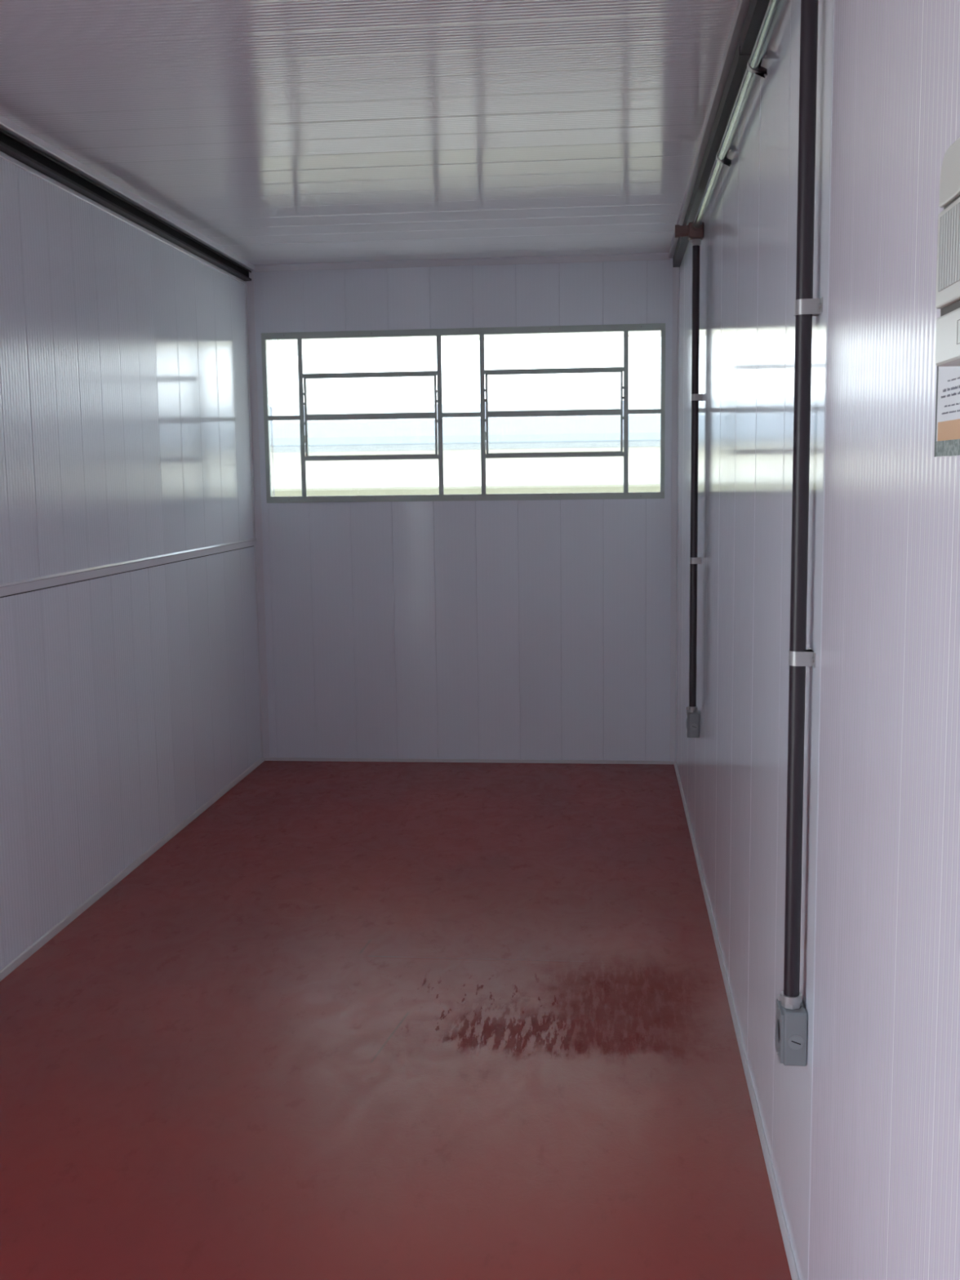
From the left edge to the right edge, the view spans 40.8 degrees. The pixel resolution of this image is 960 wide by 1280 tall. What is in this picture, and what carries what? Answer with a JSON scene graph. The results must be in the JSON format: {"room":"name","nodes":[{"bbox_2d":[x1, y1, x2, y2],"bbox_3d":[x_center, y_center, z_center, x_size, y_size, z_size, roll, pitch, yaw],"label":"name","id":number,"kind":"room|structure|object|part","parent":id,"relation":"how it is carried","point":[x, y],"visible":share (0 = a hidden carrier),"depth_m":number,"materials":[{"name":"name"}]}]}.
{"room":"portable cabin interior","nodes":[
{"label":"portable cabin interior","id":0,"kind":"room"},
{"bbox_2d":[0,157,261,969],"bbox_3d":[-1.603,-0.120,3.008,0.091,2.766,7.837,0,7,6],"label":"wall","id":1,"kind":"structure","parent":0,"point":[129,700],"depth_m":4.82,"materials":[{"name":"grey metal"}]},
{"bbox_3d":[-1.482,0.462,3.802,0.006,1.165,0.200,0,7,6],"label":"panel","id":2,"kind":"part","parent":1,"relation":"part of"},
{"bbox_3d":[-1.479,-0.852,3.836,0.006,1.406,0.200,0,7,6],"label":"panel","id":3,"kind":"part","parent":1,"relation":"part of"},
{"bbox_3d":[-1.462,0.436,3.999,0.006,1.165,0.200,0,7,6],"label":"panel","id":4,"kind":"part","parent":1,"relation":"part of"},
{"bbox_3d":[-1.460,-0.877,4.033,0.006,1.406,0.200,0,7,6],"label":"panel","id":5,"kind":"part","parent":1,"relation":"part of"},
{"bbox_3d":[-1.443,0.411,4.197,0.006,1.165,0.200,0,7,6],"label":"panel","id":6,"kind":"part","parent":1,"relation":"part of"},
{"bbox_3d":[-1.440,-0.902,4.231,0.006,1.406,0.200,0,7,6],"label":"panel","id":7,"kind":"part","parent":1,"relation":"part of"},
{"bbox_3d":[-1.423,0.386,4.394,0.006,1.165,0.200,0,7,6],"label":"panel","id":8,"kind":"part","parent":1,"relation":"part of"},
{"bbox_3d":[-1.421,-0.928,4.428,0.006,1.406,0.200,0,7,6],"label":"panel","id":9,"kind":"part","parent":1,"relation":"part of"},
{"bbox_3d":[-1.404,0.360,4.592,0.006,1.165,0.200,0,7,6],"label":"panel","id":10,"kind":"part","parent":1,"relation":"part of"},
{"bbox_3d":[-1.401,-0.953,4.625,0.006,1.406,0.200,0,7,6],"label":"panel","id":11,"kind":"part","parent":1,"relation":"part of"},
{"bbox_3d":[-1.384,0.335,4.789,0.006,1.165,0.200,0,7,6],"label":"panel","id":12,"kind":"part","parent":1,"relation":"part of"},
{"bbox_3d":[-1.382,-0.979,4.823,0.006,1.406,0.200,0,7,6],"label":"panel","id":13,"kind":"part","parent":1,"relation":"part of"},
{"bbox_2d":[0,128,251,284],"bbox_3d":[-1.556,-1.363,2.819,0.042,0.066,7.607,0,7,6],"label":"channel","id":14,"kind":"object","parent":1,"relation":"attached to","point":[14,150],"visible":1,"depth_m":4.72,"materials":[{"name":"grey paint"}]},
{"bbox_3d":[-1.365,0.309,4.987,0.006,1.165,0.200,0,7,6],"label":"panel","id":15,"kind":"part","parent":1,"relation":"part of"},
{"bbox_2d":[0,115,254,271],"bbox_3d":[-1.551,-1.418,2.826,0.052,0.026,7.637,0,7,6],"label":"trim","id":16,"kind":"structure","parent":1,"relation":"attached to","point":[6,124],"depth_m":4.69,"materials":[{"name":"white plastic"}]},
{"bbox_2d":[0,537,257,598],"bbox_3d":[-1.440,-0.177,4.155,0.010,0.042,5.347,0,7,6],"label":"trim","id":17,"kind":"structure","parent":1,"relation":"attached to","point":[6,589],"depth_m":4.81,"materials":[{"name":"white plastic"}]},
{"bbox_3d":[-1.362,-1.004,5.020,0.006,1.406,0.200,0,7,6],"label":"panel","id":18,"kind":"part","parent":1,"relation":"part of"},
{"bbox_2d":[0,755,264,981],"bbox_3d":[-1.424,0.975,4.296,0.012,0.024,5.357,0,7,6],"label":"baseboard","id":19,"kind":"structure","parent":1,"relation":"attached to","point":[6,971],"depth_m":4.83,"materials":[{"name":"grey"}]},
{"bbox_3d":[-1.345,0.284,5.184,0.006,1.165,0.200,0,7,6],"label":"panel","id":20,"kind":"part","parent":1,"relation":"part of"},
{"bbox_3d":[-1.343,-1.029,5.218,0.006,1.406,0.200,0,7,6],"label":"panel","id":21,"kind":"part","parent":1,"relation":"part of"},
{"bbox_3d":[-1.326,0.259,5.381,0.006,1.165,0.200,0,7,6],"label":"panel","id":22,"kind":"part","parent":1,"relation":"part of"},
{"bbox_3d":[-1.320,-1.060,5.455,0.006,1.406,0.280,0,7,6],"label":"panel","id":23,"kind":"part","parent":1,"relation":"part of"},
{"bbox_3d":[-1.303,0.228,5.618,0.006,1.165,0.280,0,7,6],"label":"panel","id":24,"kind":"part","parent":1,"relation":"part of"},
{"bbox_3d":[-1.292,-1.095,5.731,0.006,1.406,0.280,0,7,6],"label":"panel","id":25,"kind":"part","parent":1,"relation":"part of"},
{"bbox_3d":[-1.275,0.193,5.895,0.006,1.165,0.280,0,7,6],"label":"panel","id":26,"kind":"part","parent":1,"relation":"part of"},
{"bbox_3d":[-1.265,-1.131,6.007,0.006,1.406,0.280,0,7,6],"label":"panel","id":27,"kind":"part","parent":1,"relation":"part of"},
{"bbox_3d":[-1.248,0.157,6.171,0.006,1.165,0.280,0,7,6],"label":"panel","id":28,"kind":"part","parent":1,"relation":"part of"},
{"bbox_3d":[-1.238,-1.166,6.284,0.006,1.406,0.280,0,7,6],"label":"panel","id":29,"kind":"part","parent":1,"relation":"part of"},
{"bbox_3d":[-1.221,0.122,6.447,0.006,1.165,0.280,0,7,6],"label":"panel","id":30,"kind":"part","parent":1,"relation":"part of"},
{"bbox_3d":[-1.210,-1.202,6.560,0.006,1.406,0.280,0,7,6],"label":"panel","id":31,"kind":"part","parent":1,"relation":"part of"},
{"bbox_3d":[-1.193,0.086,6.724,0.006,1.165,0.280,0,7,6],"label":"panel","id":32,"kind":"part","parent":1,"relation":"part of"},
{"bbox_2d":[0,0,737,265],"bbox_3d":[-0.481,-1.462,2.725,2.214,0.062,7.837,0,7,6],"label":"ceiling","id":33,"kind":"structure","parent":0,"point":[277,131],"depth_m":3.85,"materials":[{"name":"grey"}]},
{"bbox_3d":[-0.469,-1.451,2.855,2.200,0.006,0.200,0,7,6],"label":"panel","id":34,"kind":"part","parent":33,"relation":"part of","materials":[{"name":"plastic"}]},
{"bbox_3d":[-0.371,-1.578,3.842,2.200,0.006,0.200,0,7,6],"label":"panel","id":35,"kind":"part","parent":33,"relation":"part of","materials":[{"name":"plastic"}]},
{"bbox_3d":[-0.391,-1.553,3.645,2.200,0.006,0.200,0,7,6],"label":"panel","id":36,"kind":"part","parent":33,"relation":"part of","materials":[{"name":"plastic"}]},
{"bbox_3d":[-0.410,-1.528,3.448,2.200,0.006,0.200,0,7,6],"label":"panel","id":37,"kind":"part","parent":33,"relation":"part of","materials":[{"name":"plastic"}]},
{"bbox_3d":[-0.429,-1.502,3.250,2.200,0.006,0.200,0,7,6],"label":"panel","id":38,"kind":"part","parent":33,"relation":"part of","materials":[{"name":"plastic"}]},
{"bbox_3d":[-0.449,-1.476,3.053,2.200,0.006,0.200,0,7,6],"label":"panel","id":39,"kind":"part","parent":33,"relation":"part of","materials":[{"name":"plastic"}]},
{"bbox_3d":[-0.351,-1.603,4.040,2.200,0.006,0.200,0,7,6],"label":"panel","id":40,"kind":"part","parent":33,"relation":"part of","materials":[{"name":"plastic"}]},
{"bbox_3d":[-0.332,-1.629,4.237,2.200,0.006,0.200,0,7,6],"label":"panel","id":41,"kind":"part","parent":33,"relation":"part of","materials":[{"name":"plastic"}]},
{"bbox_3d":[-0.312,-1.655,4.435,2.200,0.006,0.200,0,7,6],"label":"panel","id":42,"kind":"part","parent":33,"relation":"part of","materials":[{"name":"plastic"}]},
{"bbox_3d":[-0.293,-1.680,4.632,2.200,0.006,0.200,0,7,6],"label":"panel","id":43,"kind":"part","parent":33,"relation":"part of","materials":[{"name":"plastic"}]},
{"bbox_3d":[-0.273,-1.706,4.830,2.200,0.006,0.200,0,7,6],"label":"panel","id":44,"kind":"part","parent":33,"relation":"part of","materials":[{"name":"plastic"}]},
{"bbox_3d":[-0.254,-1.731,5.027,2.200,0.006,0.200,0,7,6],"label":"panel","id":45,"kind":"part","parent":33,"relation":"part of","materials":[{"name":"plastic"}]},
{"bbox_3d":[-0.234,-1.756,5.224,2.200,0.006,0.200,0,7,6],"label":"panel","id":46,"kind":"part","parent":33,"relation":"part of","materials":[{"name":"plastic"}]},
{"bbox_3d":[-0.215,-1.782,5.422,2.200,0.006,0.200,0,7,6],"label":"panel","id":47,"kind":"part","parent":33,"relation":"part of","materials":[{"name":"plastic"}]},
{"bbox_3d":[-0.195,-1.807,5.619,2.200,0.006,0.200,0,7,6],"label":"panel","id":48,"kind":"part","parent":33,"relation":"part of","materials":[{"name":"plastic"}]},
{"bbox_3d":[-0.176,-1.833,5.817,2.200,0.006,0.200,0,7,6],"label":"panel","id":49,"kind":"part","parent":33,"relation":"part of","materials":[{"name":"plastic"}]},
{"bbox_3d":[-0.156,-1.857,6.014,2.200,0.006,0.200,0,7,6],"label":"panel","id":50,"kind":"part","parent":33,"relation":"part of","materials":[{"name":"plastic"}]},
{"bbox_3d":[-0.137,-1.883,6.212,2.200,0.006,0.200,0,7,6],"label":"panel","id":51,"kind":"part","parent":33,"relation":"part of","materials":[{"name":"plastic"}]},
{"bbox_3d":[-0.117,-1.908,6.409,2.200,0.006,0.200,0,7,6],"label":"panel","id":52,"kind":"part","parent":33,"relation":"part of","materials":[{"name":"plastic"}]},
{"bbox_2d":[0,760,791,1279],"bbox_3d":[-0.447,1.192,3.062,2.200,0.120,7.657,0,7,6],"label":"floor","id":53,"kind":"structure","parent":0,"point":[350,1020],"depth_m":3.41,"materials":[{"name":"red paint"}]},
{"bbox_2d":[253,257,672,760],"bbox_3d":[-0.086,-0.612,6.719,2.214,2.766,0.090,0,7,6],"label":"wall","id":54,"kind":"structure","parent":0,"point":[535,629],"depth_m":6.71,"materials":[{"name":"grey metal"}]},
{"bbox_2d":[244,270,270,757],"bbox_3d":[-1.167,-0.633,6.760,0.040,2.586,0.035,0,7,6],"label":"trim","id":55,"kind":"structure","parent":54,"relation":"attached to","point":[249,285],"depth_m":6.77,"materials":[{"name":"white plastic"}]},
{"bbox_3d":[-1.161,-1.744,6.638,0.077,0.350,0.006,0,7,6],"label":"panel","id":56,"kind":"part","parent":54,"relation":"part of","materials":[{"name":"white plastic"}]},
{"bbox_3d":[-1.151,-1.151,6.713,0.082,0.847,0.006,0,7,6],"label":"panel","id":57,"kind":"part","parent":54,"relation":"part of","materials":[{"name":"white plastic"}]},
{"bbox_3d":[-1.139,-0.043,6.854,0.077,1.387,0.006,0,7,6],"label":"panel","id":58,"kind":"part","parent":54,"relation":"part of","materials":[{"name":"white plastic"}]},
{"bbox_3d":[-1.014,-1.744,6.623,0.218,0.350,0.006,0,7,6],"label":"panel","id":59,"kind":"part","parent":54,"relation":"part of","materials":[{"name":"white plastic"}]},
{"bbox_3d":[-0.992,-0.043,6.839,0.218,1.387,0.006,0,7,6],"label":"panel","id":60,"kind":"part","parent":54,"relation":"part of","materials":[{"name":"white plastic"}]},
{"bbox_3d":[-0.797,-1.744,6.602,0.218,0.350,0.006,0,7,6],"label":"panel","id":61,"kind":"part","parent":54,"relation":"part of","materials":[{"name":"white plastic"}]},
{"bbox_3d":[-0.775,-0.043,6.818,0.218,1.387,0.006,0,7,6],"label":"panel","id":62,"kind":"part","parent":54,"relation":"part of","materials":[{"name":"white plastic"}]},
{"bbox_3d":[-0.579,-1.745,6.580,0.218,0.350,0.006,0,7,6],"label":"panel","id":63,"kind":"part","parent":54,"relation":"part of","materials":[{"name":"white plastic"}]},
{"bbox_3d":[-0.557,-0.043,6.796,0.218,1.387,0.006,0,7,6],"label":"panel","id":64,"kind":"part","parent":54,"relation":"part of","materials":[{"name":"white plastic"}]},
{"bbox_3d":[-0.362,-1.745,6.559,0.218,0.350,0.006,0,7,6],"label":"panel","id":65,"kind":"part","parent":54,"relation":"part of","materials":[{"name":"white plastic"}]},
{"bbox_3d":[-0.340,-0.043,6.775,0.218,1.387,0.006,0,7,6],"label":"panel","id":66,"kind":"part","parent":54,"relation":"part of","materials":[{"name":"white plastic"}]},
{"bbox_3d":[-0.145,-1.745,6.537,0.218,0.350,0.006,0,7,6],"label":"panel","id":67,"kind":"part","parent":54,"relation":"part of","materials":[{"name":"white plastic"}]},
{"bbox_3d":[-0.122,-0.043,6.753,0.218,1.387,0.006,0,7,6],"label":"panel","id":68,"kind":"part","parent":54,"relation":"part of","materials":[{"name":"white plastic"}]},
{"bbox_2d":[253,252,670,271],"bbox_3d":[-0.109,-1.901,6.495,2.110,0.030,0.030,0,7,6],"label":"trim","id":69,"kind":"structure","parent":54,"relation":"attached to","point":[641,256],"depth_m":6.49,"materials":[{"name":"white plastic"}]},
{"bbox_2d":[261,323,665,502],"bbox_3d":[-0.095,-1.151,6.603,2.065,0.871,0.077,0,7,6],"label":"window","id":70,"kind":"structure","parent":54,"relation":"in","point":[460,360],"depth_m":6.61,"materials":[{"name":"clear glass"}]},
{"bbox_3d":[-1.015,-1.354,6.685,0.175,0.396,0.005,0,7,6],"label":"pane","id":71,"kind":"part","parent":70,"relation":"part of","materials":[{"name":"clear glass"}]},
{"bbox_3d":[-1.009,-0.953,6.736,0.175,0.401,0.005,0,7,6],"label":"pane","id":72,"kind":"part","parent":70,"relation":"part of","materials":[{"name":"clear glass"}]},
{"bbox_3d":[-0.567,-1.459,6.627,0.716,0.184,0.005,0,7,6],"label":"pane","id":73,"kind":"part","parent":70,"relation":"part of","materials":[{"name":"clear glass"}]},
{"bbox_3d":[-0.565,-1.260,6.648,0.667,0.181,0.005,0,7,6],"label":"pane","id":74,"kind":"part","parent":70,"relation":"part of","materials":[{"name":"clear glass"}]},
{"bbox_3d":[-0.564,-1.154,6.655,0.690,0.401,0.024,0,7,6],"label":"sash","id":75,"kind":"part","parent":70,"relation":"part of","materials":[{"name":"clear glass"}]},
{"bbox_3d":[-0.562,-1.049,6.675,0.667,0.180,0.005,0,7,6],"label":"pane","id":76,"kind":"part","parent":70,"relation":"part of","materials":[{"name":"clear glass"}]},
{"bbox_3d":[-0.559,-0.848,6.705,0.716,0.190,0.005,0,7,6],"label":"pane","id":77,"kind":"part","parent":70,"relation":"part of","materials":[{"name":"clear glass"}]},
{"bbox_3d":[-0.097,-1.355,6.594,0.214,0.396,0.005,0,7,6],"label":"pane","id":78,"kind":"part","parent":70,"relation":"part of","materials":[{"name":"clear glass"}]},
{"bbox_3d":[-0.091,-0.953,6.645,0.214,0.401,0.005,0,7,6],"label":"pane","id":79,"kind":"part","parent":70,"relation":"part of","materials":[{"name":"clear glass"}]},
{"bbox_3d":[0.377,-1.155,6.562,0.696,0.401,0.024,0,7,6],"label":"sash","id":80,"kind":"part","parent":70,"relation":"part of","materials":[{"name":"clear glass"}]},
{"bbox_3d":[0.374,-1.460,6.534,0.722,0.184,0.005,0,7,6],"label":"pane","id":81,"kind":"part","parent":70,"relation":"part of","materials":[{"name":"clear glass"}]},
{"bbox_3d":[0.376,-1.260,6.555,0.673,0.181,0.005,0,7,6],"label":"pane","id":82,"kind":"part","parent":70,"relation":"part of","materials":[{"name":"clear glass"}]},
{"bbox_3d":[0.379,-1.050,6.582,0.673,0.180,0.005,0,7,6],"label":"pane","id":83,"kind":"part","parent":70,"relation":"part of","materials":[{"name":"clear glass"}]},
{"bbox_3d":[0.382,-0.849,6.612,0.722,0.190,0.005,0,7,6],"label":"pane","id":84,"kind":"part","parent":70,"relation":"part of","materials":[{"name":"clear glass"}]},
{"bbox_3d":[0.825,-1.355,6.503,0.170,0.396,0.005,0,7,6],"label":"pane","id":85,"kind":"part","parent":70,"relation":"part of","materials":[{"name":"clear glass"}]},
{"bbox_3d":[0.830,-0.954,6.554,0.170,0.401,0.005,0,7,6],"label":"pane","id":86,"kind":"part","parent":70,"relation":"part of","materials":[{"name":"clear glass"}]},
{"bbox_2d":[264,757,674,764],"bbox_3d":[-0.073,0.640,6.828,2.178,0.016,0.010,0,7,6],"label":"baseboard","id":87,"kind":"structure","parent":54,"relation":"attached to","point":[319,759],"depth_m":6.82,"materials":[{"name":"grey metal"}]},
{"bbox_3d":[0.073,-1.745,6.516,0.218,0.350,0.006,0,7,6],"label":"panel","id":88,"kind":"part","parent":54,"relation":"part of","materials":[{"name":"white plastic"}]},
{"bbox_3d":[0.095,-0.043,6.732,0.218,1.387,0.006,0,7,6],"label":"panel","id":89,"kind":"part","parent":54,"relation":"part of","materials":[{"name":"white plastic"}]},
{"bbox_3d":[0.290,-1.745,6.494,0.218,0.350,0.006,0,7,6],"label":"panel","id":90,"kind":"part","parent":54,"relation":"part of","materials":[{"name":"white plastic"}]},
{"bbox_3d":[0.313,-0.043,6.710,0.218,1.387,0.006,0,7,6],"label":"panel","id":91,"kind":"part","parent":54,"relation":"part of","materials":[{"name":"white plastic"}]},
{"bbox_3d":[0.508,-1.745,6.473,0.218,0.350,0.006,0,7,6],"label":"panel","id":92,"kind":"part","parent":54,"relation":"part of","materials":[{"name":"white plastic"}]},
{"bbox_3d":[0.530,-0.044,6.689,0.218,1.387,0.006,0,7,6],"label":"panel","id":93,"kind":"part","parent":54,"relation":"part of","materials":[{"name":"white plastic"}]},
{"bbox_3d":[0.748,-0.044,6.667,0.218,1.387,0.006,0,7,6],"label":"panel","id":94,"kind":"part","parent":54,"relation":"part of","materials":[{"name":"white plastic"}]},
{"bbox_3d":[0.725,-1.745,6.451,0.218,0.350,0.006,0,7,6],"label":"panel","id":95,"kind":"part","parent":54,"relation":"part of","materials":[{"name":"white plastic"}]},
{"bbox_3d":[0.934,-0.044,6.649,0.156,1.387,0.006,0,7,6],"label":"panel","id":96,"kind":"part","parent":54,"relation":"part of","materials":[{"name":"white plastic"}]},
{"bbox_3d":[0.912,-1.745,6.433,0.156,0.350,0.006,0,7,6],"label":"panel","id":97,"kind":"part","parent":54,"relation":"part of","materials":[{"name":"white plastic"}]},
{"bbox_3d":[0.959,-1.152,6.504,0.077,0.847,0.006,0,7,6],"label":"panel","id":98,"kind":"part","parent":54,"relation":"part of","materials":[{"name":"white plastic"}]},
{"bbox_2d":[670,266,679,761],"bbox_3d":[0.988,-0.634,6.550,0.030,2.586,0.030,0,7,6],"label":"trim","id":99,"kind":"structure","parent":54,"relation":"attached to","point":[675,269],"depth_m":6.55,"materials":[{"name":"white plastic"}]},
{"bbox_2d":[675,0,959,1279],"bbox_3d":[0.675,-0.121,2.783,0.091,2.766,7.837,0,7,6],"label":"wall","id":100,"kind":"structure","parent":0,"point":[863,1138],"depth_m":1.92,"materials":[{"name":"grey metal"}]},
{"bbox_3d":[0.983,-0.606,6.322,0.006,2.584,0.487,0,7,6],"label":"panel","id":101,"kind":"part","parent":100,"relation":"part of","materials":[{"name":"white plastic"}]},
{"bbox_3d":[0.935,-0.544,5.835,0.006,2.584,0.500,0,7,6],"label":"panel","id":102,"kind":"part","parent":100,"relation":"part of","materials":[{"name":"white plastic"}]},
{"bbox_2d":[675,219,703,240],"bbox_3d":[0.772,-1.513,4.759,0.103,0.062,0.090,0,7,6],"label":"junction box","id":103,"kind":"object","parent":100,"relation":"attached to","point":[689,231],"visible":0.95,"depth_m":4.75,"materials":[{"name":"red plastic"}]},
{"bbox_3d":[0.886,-0.480,5.342,0.006,2.584,0.500,0,7,6],"label":"panel","id":104,"kind":"part","parent":100,"relation":"part of","materials":[{"name":"white plastic"}]},
{"bbox_2d":[685,710,699,737],"bbox_3d":[0.826,0.326,5.015,0.048,0.096,0.081,0,7,6],"label":"outlet box","id":105,"kind":"object","parent":100,"relation":"attached to","point":[692,718],"visible":1,"depth_m":4.98,"materials":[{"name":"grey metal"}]},
{"bbox_3d":[0.807,0.326,5.018,0.005,0.094,0.076,0,7,6],"label":"lid","id":106,"kind":"part","parent":105,"relation":"part of","materials":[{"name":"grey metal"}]},
{"bbox_2d":[686,239,702,712],"bbox_3d":[0.813,-0.602,4.887,0.050,1.775,0.064,0,7,6],"label":"conduit pipe","id":107,"kind":"object","parent":100,"relation":"attached to","point":[695,397],"visible":1,"depth_m":4.87,"materials":[{"name":"grey plastic"}]},
{"bbox_3d":[0.838,-0.417,4.848,0.006,2.584,0.500,0,7,6],"label":"panel","id":108,"kind":"part","parent":100,"relation":"part of","materials":[{"name":"white plastic"}]},
{"bbox_2d":[668,0,750,257],"bbox_3d":[0.587,-1.419,2.615,0.052,0.026,7.637,0,7,6],"label":"trim","id":109,"kind":"structure","parent":100,"relation":"attached to","point":[742,6],"depth_m":3.72,"materials":[{"name":"grey metal"}]},
{"bbox_3d":[0.789,-0.354,4.354,0.006,2.584,0.500,0,7,6],"label":"panel","id":110,"kind":"part","parent":100,"relation":"part of","materials":[{"name":"white plastic"}]},
{"bbox_2d":[672,0,769,266],"bbox_3d":[0.591,-1.373,2.580,0.035,0.057,7.557,0,7,6],"label":"channel","id":111,"kind":"object","parent":100,"relation":"attached to","point":[757,9],"visible":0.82,"depth_m":3.56,"materials":[{"name":"grey paint"}]},
{"bbox_3d":[0.740,-0.290,3.861,0.006,2.584,0.500,0,7,6],"label":"panel","id":112,"kind":"part","parent":100,"relation":"part of","materials":[{"name":"white plastic"}]},
{"bbox_2d":[674,760,799,1279],"bbox_3d":[0.642,1.122,2.946,0.010,0.020,7.657,0,7,6],"label":"baseboard","id":113,"kind":"structure","parent":100,"relation":"attached to","point":[783,1225],"depth_m":3.19,"materials":[{"name":"grey"}]},
{"bbox_2d":[693,0,786,227],"bbox_3d":[0.512,-1.146,1.808,0.042,0.055,5.940,0,7,6],"label":"conduit pipe","id":114,"kind":"object","parent":100,"relation":"attached to","point":[775,7],"visible":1,"depth_m":3.07,"materials":[{"name":"silver metal"}]},
{"bbox_3d":[0.691,-0.227,3.367,0.006,2.584,0.500,0,7,6],"label":"panel","id":115,"kind":"part","parent":100,"relation":"part of","materials":[{"name":"white plastic"}]},
{"bbox_3d":[0.642,-0.164,2.874,0.006,2.584,0.500,0,7,6],"label":"panel","id":116,"kind":"part","parent":100,"relation":"part of","materials":[{"name":"white plastic"}]},
{"bbox_2d":[775,999,807,1066],"bbox_3d":[0.560,0.706,2.326,0.048,0.100,0.078,0,7,6],"label":"outlet box","id":117,"kind":"object","parent":100,"relation":"attached to","point":[791,1025],"visible":0.89,"depth_m":2.29,"materials":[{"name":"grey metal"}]},
{"bbox_2d":[777,1020,779,1040],"bbox_3d":[0.542,0.705,2.329,0.003,0.041,0.041,0,7,6],"label":"socket","id":118,"kind":"object","parent":117,"relation":"attached to","point":[778,1020],"depth_m":2.33,"materials":[{"name":"black plastic"}]},
{"bbox_3d":[0.541,0.705,2.329,0.005,0.098,0.073,0,7,6],"label":"lid","id":119,"kind":"part","parent":117,"relation":"part of","materials":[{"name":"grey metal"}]},
{"bbox_2d":[777,0,822,1009],"bbox_3d":[0.547,-0.255,2.198,0.050,1.836,0.064,0,7,6],"label":"conduit pipe","id":120,"kind":"object","parent":100,"relation":"attached to","point":[806,307],"visible":1,"depth_m":2.19,"materials":[{"name":"grey plastic"}]},
{"bbox_3d":[0.594,-0.100,2.380,0.006,2.584,0.500,0,7,6],"label":"panel","id":121,"kind":"part","parent":100,"relation":"part of","materials":[{"name":"white plastic"}]},
{"bbox_3d":[0.559,-0.056,2.035,0.006,2.584,0.200,0,7,6],"label":"panel","id":122,"kind":"part","parent":100,"relation":"part of","materials":[{"name":"white plastic"}]},
{"bbox_3d":[0.540,-0.030,1.837,0.006,2.584,0.200,0,7,6],"label":"panel","id":123,"kind":"part","parent":100,"relation":"part of","materials":[{"name":"white plastic"}]},
{"bbox_3d":[0.520,-0.005,1.640,0.006,2.584,0.200,0,7,6],"label":"panel","id":124,"kind":"part","parent":100,"relation":"part of","materials":[{"name":"white plastic"}]},
{"bbox_3d":[0.501,0.020,1.442,0.006,2.584,0.200,0,7,6],"label":"panel","id":125,"kind":"part","parent":100,"relation":"part of","materials":[{"name":"white plastic"}]},
{"bbox_3d":[0.481,0.046,1.245,0.006,2.584,0.200,0,7,6],"label":"panel","id":126,"kind":"part","parent":100,"relation":"part of","materials":[{"name":"white plastic"}]},
{"bbox_2d":[933,366,959,457],"bbox_3d":[0.471,-0.243,1.187,0.002,0.144,0.396,0,7,6],"label":"notice","id":127,"kind":"object","parent":100,"relation":"attached to","point":[947,424],"visible":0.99,"depth_m":1.34,"materials":[{"name":"white paper"}]},
{"bbox_2d":[935,137,959,366],"bbox_3d":[0.446,-0.350,1.090,0.032,0.204,0.367,0,7,6],"label":"box","id":128,"kind":"object","parent":100,"relation":"attached to","point":[948,268],"visible":1,"depth_m":1.23,"materials":[{"name":"grey"}]},
{"bbox_3d":[0.436,-0.349,1.090,0.009,0.092,0.365,0,7,6],"label":"door","id":129,"kind":"part","parent":128,"relation":"part of","materials":[{"name":"grey plastic"}]},
{"label":"outside","id":130,"kind":"structure","parent":0,"visible":0},
{"bbox_3d":[0.158,0.645,10.198,82.000,0.050,100.000,0,7,6],"label":"ground","id":131,"kind":"structure","parent":130,"visible":0},
{"bbox_2d":[303,400,660,496],"bbox_3d":[0.850,-1.711,17.202,20.800,2.840,5.440,0,7,6],"label":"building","id":132,"kind":"structure","parent":131,"relation":"on","point":[623,400],"depth_m":15.00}
]}

